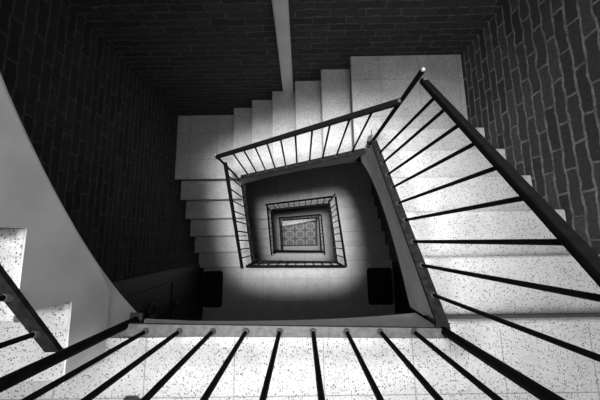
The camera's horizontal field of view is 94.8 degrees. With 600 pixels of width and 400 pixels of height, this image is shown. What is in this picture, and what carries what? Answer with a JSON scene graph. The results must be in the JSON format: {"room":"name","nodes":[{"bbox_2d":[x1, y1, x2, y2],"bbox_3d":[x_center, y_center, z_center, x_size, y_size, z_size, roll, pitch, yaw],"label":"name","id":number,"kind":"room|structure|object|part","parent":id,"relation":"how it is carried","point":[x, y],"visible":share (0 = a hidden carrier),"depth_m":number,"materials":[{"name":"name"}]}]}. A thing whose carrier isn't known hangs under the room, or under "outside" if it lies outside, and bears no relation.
{"room":"stairwell","nodes":[
{"label":"stairwell","id":0,"kind":"room"},
{"bbox_2d":[0,0,200,320],"bbox_3d":[-1.690,0.587,5.148,0.190,12.920,3.329,-1,82,0],"label":"wall","id":1,"kind":"structure","parent":0,"point":[105,142],"depth_m":2.21,"materials":[{"name":"brick"}]},
{"bbox_2d":[112,263,203,320],"bbox_3d":[-1.552,1.284,3.310,0.079,2.290,0.874,-1,82,0],"label":"door","id":2,"kind":"structure","parent":1,"relation":"in","point":[177,293],"depth_m":3.32,"materials":[{"name":"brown wood"}]},
{"bbox_2d":[64,0,506,160],"bbox_3d":[-0.061,-0.991,5.372,3.116,12.920,0.190,-1,82,0],"label":"wall","id":3,"kind":"structure","parent":0,"point":[200,57],"depth_m":2.29,"materials":[{"name":"brick"}]},
{"bbox_2d":[175,115,234,179],"bbox_3d":[-1.203,-0.691,3.663,0.825,0.114,0.862,-1,82,0],"label":"landing","id":4,"kind":"object","parent":3,"relation":"attached to","point":[199,138],"visible":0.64,"depth_m":3.61,"materials":[{"name":"stone"}]},
{"bbox_2d":[245,178,266,208],"bbox_3d":[-1.182,-0.189,7.046,0.825,0.114,0.862,-1,82,0],"label":"landing","id":5,"kind":"object","parent":3,"relation":"attached to","point":[256,191],"visible":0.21,"depth_m":6.98,"materials":[{"name":"stone"}]},
{"bbox_2d":[271,210,278,219],"bbox_3d":[-1.161,0.314,10.429,0.825,0.114,0.862,-1,82,0],"label":"landing","id":6,"kind":"object","parent":3,"relation":"attached to","point":[275,213],"visible":0.02,"depth_m":10.34,"materials":[{"name":"stone"}]},
{"bbox_2d":[272,0,292,94],"bbox_3d":[-0.142,-1.496,1.125,0.114,3.990,0.057,-1,82,0],"label":"duct","id":7,"kind":"object","parent":3,"relation":"attached to","point":[280,7],"visible":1,"depth_m":2.27,"materials":[{"name":"grey paint"}]},
{"bbox_2d":[267,167,324,210],"bbox_3d":[-0.121,-0.265,6.508,1.382,1.424,0.901,-1,82,0],"label":"flight","id":8,"kind":"object","parent":3,"relation":"attached to","point":[304,184],"visible":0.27,"depth_m":6.39,"materials":[{"name":"stone"}]},
{"bbox_2d":[265,196,332,210],"bbox_3d":[-0.077,0.088,5.793,1.368,1.703,0.070,-1,82,0],"label":"stair railing","id":9,"kind":"object","parent":8,"relation":"attached to","point":[325,197],"visible":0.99,"depth_m":5.75,"materials":[{"name":"black metal"}]},
{"bbox_3d":[-0.080,0.021,5.449,1.368,1.002,0.038,-1,82,0],"label":"handrail","id":10,"kind":"part","parent":9,"relation":"part of","materials":[{"name":"black paint"}]},
{"bbox_2d":[232,69,360,183],"bbox_3d":[-0.142,-0.767,3.125,1.382,1.424,0.901,-1,82,0],"label":"flight","id":11,"kind":"object","parent":3,"relation":"attached to","point":[311,102],"visible":0.75,"depth_m":2.91,"materials":[{"name":"stone"}]},
{"bbox_2d":[214,154,241,180],"bbox_3d":[-0.765,-0.338,2.978,0.057,0.988,0.057,-1,82,0],"label":"newel post","id":12,"kind":"object","parent":11,"relation":"attached to","point":[215,155],"visible":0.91,"depth_m":2.97,"materials":[{"name":"black metal"}]},
{"bbox_2d":[215,98,400,178],"bbox_3d":[-0.098,-0.414,2.410,1.368,1.703,0.070,-1,82,0],"label":"stair railing","id":13,"kind":"object","parent":11,"relation":"attached to","point":[369,111],"visible":0.96,"depth_m":2.21,"materials":[{"name":"metal"}]},
{"bbox_2d":[279,206,315,220],"bbox_3d":[-0.100,0.238,9.890,1.382,1.424,0.901,-1,82,0],"label":"flight","id":14,"kind":"object","parent":3,"relation":"attached to","point":[306,210],"visible":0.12,"depth_m":9.76,"materials":[{"name":"stone"}]},
{"bbox_2d":[278,214,319,220],"bbox_3d":[-0.056,0.591,9.175,1.368,1.703,0.070,-1,82,0],"label":"stair railing","id":15,"kind":"object","parent":14,"relation":"attached to","point":[315,215],"visible":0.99,"depth_m":9.15,"materials":[{"name":"black metal"}]},
{"bbox_2d":[315,205,328,216],"bbox_3d":[1.020,0.127,9.290,1.010,0.114,0.891,-1,82,0],"label":"landing","id":16,"kind":"object","parent":3,"relation":"attached to","point":[318,209],"visible":0.12,"depth_m":9.21,"materials":[{"name":"stone"}]},
{"bbox_2d":[323,161,371,202],"bbox_3d":[0.999,-0.376,5.908,1.010,0.114,0.891,-1,82,0],"label":"landing","id":17,"kind":"object","parent":3,"relation":"attached to","point":[348,179],"visible":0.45,"depth_m":5.86,"materials":[{"name":"stone"}]},
{"bbox_2d":[350,55,467,150],"bbox_3d":[0.977,-0.878,2.525,1.010,0.114,0.891,-1,82,0],"label":"landing","id":18,"kind":"object","parent":3,"relation":"attached to","point":[375,80],"visible":0.78,"depth_m":2.49,"materials":[{"name":"stone"}]},
{"bbox_2d":[255,250,334,263],"bbox_3d":[-0.005,1.926,7.985,3.105,0.327,0.939,-1,82,0],"label":"landing","id":19,"kind":"object","parent":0,"point":[329,254],"visible":0.31,"depth_m":7.87,"materials":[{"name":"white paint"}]},
{"bbox_2d":[248,209,273,255],"bbox_3d":[-1.157,0.910,7.540,0.836,1.332,1.236,-1,82,0],"label":"flight","id":20,"kind":"object","parent":19,"relation":"on","point":[258,220],"visible":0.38,"depth_m":7.40,"materials":[{"name":"stone"}]},
{"bbox_2d":[266,205,274,254],"bbox_3d":[-0.716,0.807,6.906,0.046,1.690,1.148,-1,82,0],"label":"stair railing","id":21,"kind":"object","parent":20,"relation":"attached to","point":[268,212],"visible":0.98,"depth_m":6.81,"materials":[{"name":"black metal"}]},
{"bbox_3d":[-0.723,0.746,6.521,0.038,0.910,1.141,-1,82,0],"label":"handrail","id":22,"kind":"part","parent":21,"relation":"part of","materials":[{"name":"black paint"}]},
{"bbox_2d":[273,250,322,252],"bbox_3d":[-0.041,1.400,7.478,1.318,0.830,0.059,0,82,0],"label":"landing railing","id":23,"kind":"object","parent":19,"relation":"on","point":[278,251],"visible":1,"depth_m":7.07,"materials":[{"name":"black metal"}]},
{"bbox_3d":[-0.043,1.335,7.082,1.317,0.027,0.040,0,82,0],"label":"handrail","id":24,"kind":"part","parent":23,"relation":"part of","materials":[{"name":"black metal"}]},
{"bbox_2d":[319,213,332,249],"bbox_3d":[1.081,1.009,8.690,0.910,1.483,1.255,-1,82,0],"label":"flight","id":25,"kind":"object","parent":19,"relation":"attached to","point":[328,242],"visible":0.16,"depth_m":8.53,"materials":[{"name":"stone"}]},
{"bbox_2d":[318,215,324,254],"bbox_3d":[0.613,0.977,7.945,0.068,1.690,1.107,-1,82,0],"label":"stair railing","id":26,"kind":"object","parent":25,"relation":"attached to","point":[319,220],"visible":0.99,"depth_m":7.99,"materials":[{"name":"black metal"}]},
{"bbox_3d":[0.628,0.919,7.552,0.032,0.896,1.107,-1,82,0],"label":"handrail","id":27,"kind":"part","parent":26,"relation":"part of","materials":[{"name":"black metal"}]},
{"bbox_2d":[201,259,394,320],"bbox_3d":[-0.025,1.482,4.593,3.105,0.327,0.939,-1,82,0],"label":"landing","id":28,"kind":"object","parent":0,"point":[249,294],"visible":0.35,"depth_m":4.42,"materials":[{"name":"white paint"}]},
{"bbox_2d":[203,271,222,307],"bbox_3d":[-1.399,1.431,4.438,0.306,0.013,0.566,-1,82,0],"label":"doormat","id":29,"kind":"object","parent":28,"relation":"on","point":[213,280],"visible":1,"depth_m":4.43,"materials":[{"name":"black rubber"}]},
{"bbox_2d":[180,179,254,267],"bbox_3d":[-1.178,0.408,4.157,0.836,1.332,1.236,-1,82,0],"label":"flight","id":30,"kind":"object","parent":28,"relation":"on","point":[208,208],"visible":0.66,"depth_m":4.01,"materials":[{"name":"stone"}]},
{"bbox_2d":[224,162,253,268],"bbox_3d":[-0.738,0.304,3.523,0.046,1.690,1.148,-1,82,0],"label":"stair railing","id":31,"kind":"object","parent":30,"relation":"attached to","point":[226,171],"visible":0.99,"depth_m":3.35,"materials":[{"name":"metal"}]},
{"bbox_3d":[-0.744,0.244,3.138,0.038,0.910,1.141,-1,82,0],"label":"handrail","id":32,"kind":"part","parent":31,"relation":"part of","materials":[{"name":"black paint"}]},
{"bbox_2d":[246,260,344,267],"bbox_3d":[-0.061,0.954,4.087,1.318,0.830,0.059,0,82,0],"label":"landing railing","id":33,"kind":"object","parent":28,"relation":"on","point":[260,261],"visible":0.98,"depth_m":3.68,"materials":[{"name":"metal"}]},
{"bbox_2d":[247,259,260,265],"bbox_3d":[-0.676,0.929,4.103,0.057,0.935,0.057,-1,82,0],"label":"newel post","id":34,"kind":"object","parent":33,"relation":"attached to","point":[257,260],"visible":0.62,"depth_m":4.01,"materials":[{"name":"metal"}]},
{"bbox_3d":[-0.064,0.889,3.690,1.317,0.027,0.040,0,82,0],"label":"handrail","id":35,"kind":"part","parent":33,"relation":"part of","materials":[{"name":"black paint"}]},
{"bbox_2d":[328,196,389,259],"bbox_3d":[1.060,0.507,5.307,0.910,1.483,1.255,-1,82,0],"label":"flight","id":36,"kind":"object","parent":28,"relation":"attached to","point":[363,237],"visible":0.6,"depth_m":5.14,"materials":[{"name":"stone"}]},
{"bbox_2d":[328,196,346,267],"bbox_3d":[0.592,0.475,4.562,0.068,1.690,1.107,-1,82,0],"label":"stair railing","id":37,"kind":"object","parent":36,"relation":"attached to","point":[336,203],"visible":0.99,"depth_m":4.54,"materials":[{"name":"black metal"}]},
{"bbox_3d":[0.607,0.416,4.169,0.032,0.896,1.107,-1,82,0],"label":"handrail","id":38,"kind":"part","parent":37,"relation":"part of","materials":[{"name":"black paint"}]},
{"bbox_2d":[367,268,393,304],"bbox_3d":[1.286,1.382,4.428,0.403,0.013,0.574,-1,82,0],"label":"doormat","id":39,"kind":"object","parent":28,"relation":"on","point":[379,280],"visible":1,"depth_m":4.42,"materials":[{"name":"black rubber"}]},
{"bbox_2d":[0,313,599,399],"bbox_3d":[-0.046,0.989,1.209,3.105,0.327,0.939,-1,82,0],"label":"landing","id":40,"kind":"object","parent":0,"point":[568,374],"visible":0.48,"depth_m":1.09,"materials":[{"name":"stone"}]},
{"bbox_2d":[0,73,135,383],"bbox_3d":[-1.203,-0.024,0.818,0.823,1.439,1.236,-1,82,0],"label":"flight","id":41,"kind":"object","parent":40,"relation":"on","point":[42,251],"visible":0.87,"depth_m":0.89,"materials":[{"name":"stone"}]},
{"bbox_2d":[0,264,62,351],"bbox_3d":[-0.772,-0.169,0.122,0.065,1.627,1.100,-1,82,0],"label":"stair railing","id":42,"kind":"object","parent":41,"relation":"attached to","point":[10,293],"visible":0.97,"depth_m":0.75,"materials":[{"name":"metal"}]},
{"bbox_2d":[0,312,144,392],"bbox_3d":[-0.697,0.442,0.718,0.057,0.935,0.057,-1,82,0],"label":"newel post","id":43,"kind":"object","parent":40,"relation":"on","point":[7,381],"visible":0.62,"depth_m":0.79,"materials":[{"name":"black metal"}]},
{"bbox_3d":[-0.694,0.509,1.173,0.057,0.015,0.057,-1,82,0],"label":"plate","id":44,"kind":"part","parent":43,"relation":"part of","materials":[{"name":"metal"}]},
{"bbox_2d":[123,395,139,399],"bbox_3d":[-0.657,0.898,0.997,0.116,0.127,0.285,-1,82,0],"label":"shoe","id":45,"kind":"object","parent":40,"relation":"on","point":[135,397],"visible":1,"depth_m":1.07,"materials":[{"name":"grey leather"}]},
{"bbox_2d":[21,323,502,399],"bbox_3d":[-0.082,0.467,0.702,1.318,0.830,0.059,0,82,0],"label":"landing railing","id":46,"kind":"object","parent":40,"relation":"on","point":[134,331],"visible":1,"depth_m":0.96,"materials":[{"name":"grey metal"}]},
{"bbox_2d":[360,127,599,321],"bbox_3d":[1.038,0.005,1.924,0.910,1.483,1.255,-1,82,0],"label":"flight","id":47,"kind":"object","parent":40,"relation":"attached to","point":[551,265],"visible":0.67,"depth_m":1.54,"materials":[{"name":"stone"}]},
{"bbox_2d":[366,67,425,147],"bbox_3d":[0.584,-0.540,1.804,0.057,1.036,0.057,-1,82,0],"label":"newel post","id":48,"kind":"object","parent":47,"relation":"attached to","point":[420,73],"visible":0.86,"depth_m":1.56,"materials":[{"name":"black metal"}]},
{"bbox_2d":[370,78,599,361],"bbox_3d":[0.571,-0.028,1.179,0.068,1.690,1.107,-1,82,0],"label":"stair railing","id":49,"kind":"object","parent":47,"relation":"attached to","point":[587,258],"visible":1,"depth_m":0.88,"materials":[{"name":"metal"}]},
{"bbox_3d":[0.586,-0.086,0.787,0.032,0.896,1.107,-1,82,0],"label":"handrail","id":50,"kind":"part","parent":49,"relation":"part of","materials":[{"name":"black metal"}]},
{"bbox_2d":[434,322,565,399],"bbox_3d":[0.567,0.457,0.677,0.057,0.874,0.057,-1,82,0],"label":"newel post","id":51,"kind":"object","parent":40,"relation":"on","point":[540,392],"visible":0.84,"depth_m":0.75,"materials":[{"name":"black metal"}]},
{"bbox_2d":[282,218,319,249],"bbox_3d":[0.002,1.496,11.437,3.116,0.190,2.949,-1,82,0],"label":"floor","id":52,"kind":"structure","parent":0,"point":[300,236],"depth_m":11.34,"materials":[{"name":"tile"}]},
{"bbox_2d":[273,220,281,249],"bbox_3d":[-1.136,1.413,10.923,0.836,1.332,1.236,-1,82,0],"label":"flight","id":53,"kind":"object","parent":52,"relation":"on","point":[275,222],"visible":0.13,"depth_m":10.77,"materials":[{"name":"stone"}]},
{"bbox_2d":[279,218,283,249],"bbox_3d":[-0.695,1.309,10.289,0.046,1.690,1.148,-1,82,0],"label":"stair railing","id":54,"kind":"object","parent":53,"relation":"attached to","point":[281,232],"visible":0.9,"depth_m":10.23,"materials":[{"name":"black metal"}]},
{"bbox_3d":[-0.702,1.248,9.904,0.038,0.910,1.141,-1,82,0],"label":"handrail","id":55,"kind":"part","parent":54,"relation":"part of","materials":[{"name":"black paint"}]},
{"bbox_2d":[282,219,315,225],"bbox_3d":[-0.108,0.558,11.404,1.482,0.152,1.081,-1,82,0],"label":"stone platform","id":56,"kind":"object","parent":52,"relation":"on","point":[289,222],"visible":0.21,"depth_m":11.28,"materials":[{"name":"stone"}]},
{"bbox_2d":[371,0,599,260],"bbox_3d":[1.615,0.535,5.135,0.190,12.920,3.329,-1,82,0],"label":"wall","id":57,"kind":"structure","parent":0,"point":[531,75],"depth_m":1.67,"materials":[{"name":"brick"}]},
{"bbox_2d":[392,260,433,323],"bbox_3d":[1.485,1.236,3.298,0.079,2.290,0.874,-1,82,0],"label":"door","id":58,"kind":"structure","parent":57,"relation":"in","point":[401,302],"depth_m":4.16,"materials":[{"name":"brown wood"}]},
{"bbox_3d":[1.505,1.236,3.298,0.038,2.290,0.874,-1,82,0],"label":"frame","id":59,"kind":"part","parent":58,"relation":"part of","materials":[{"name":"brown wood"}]}
]}

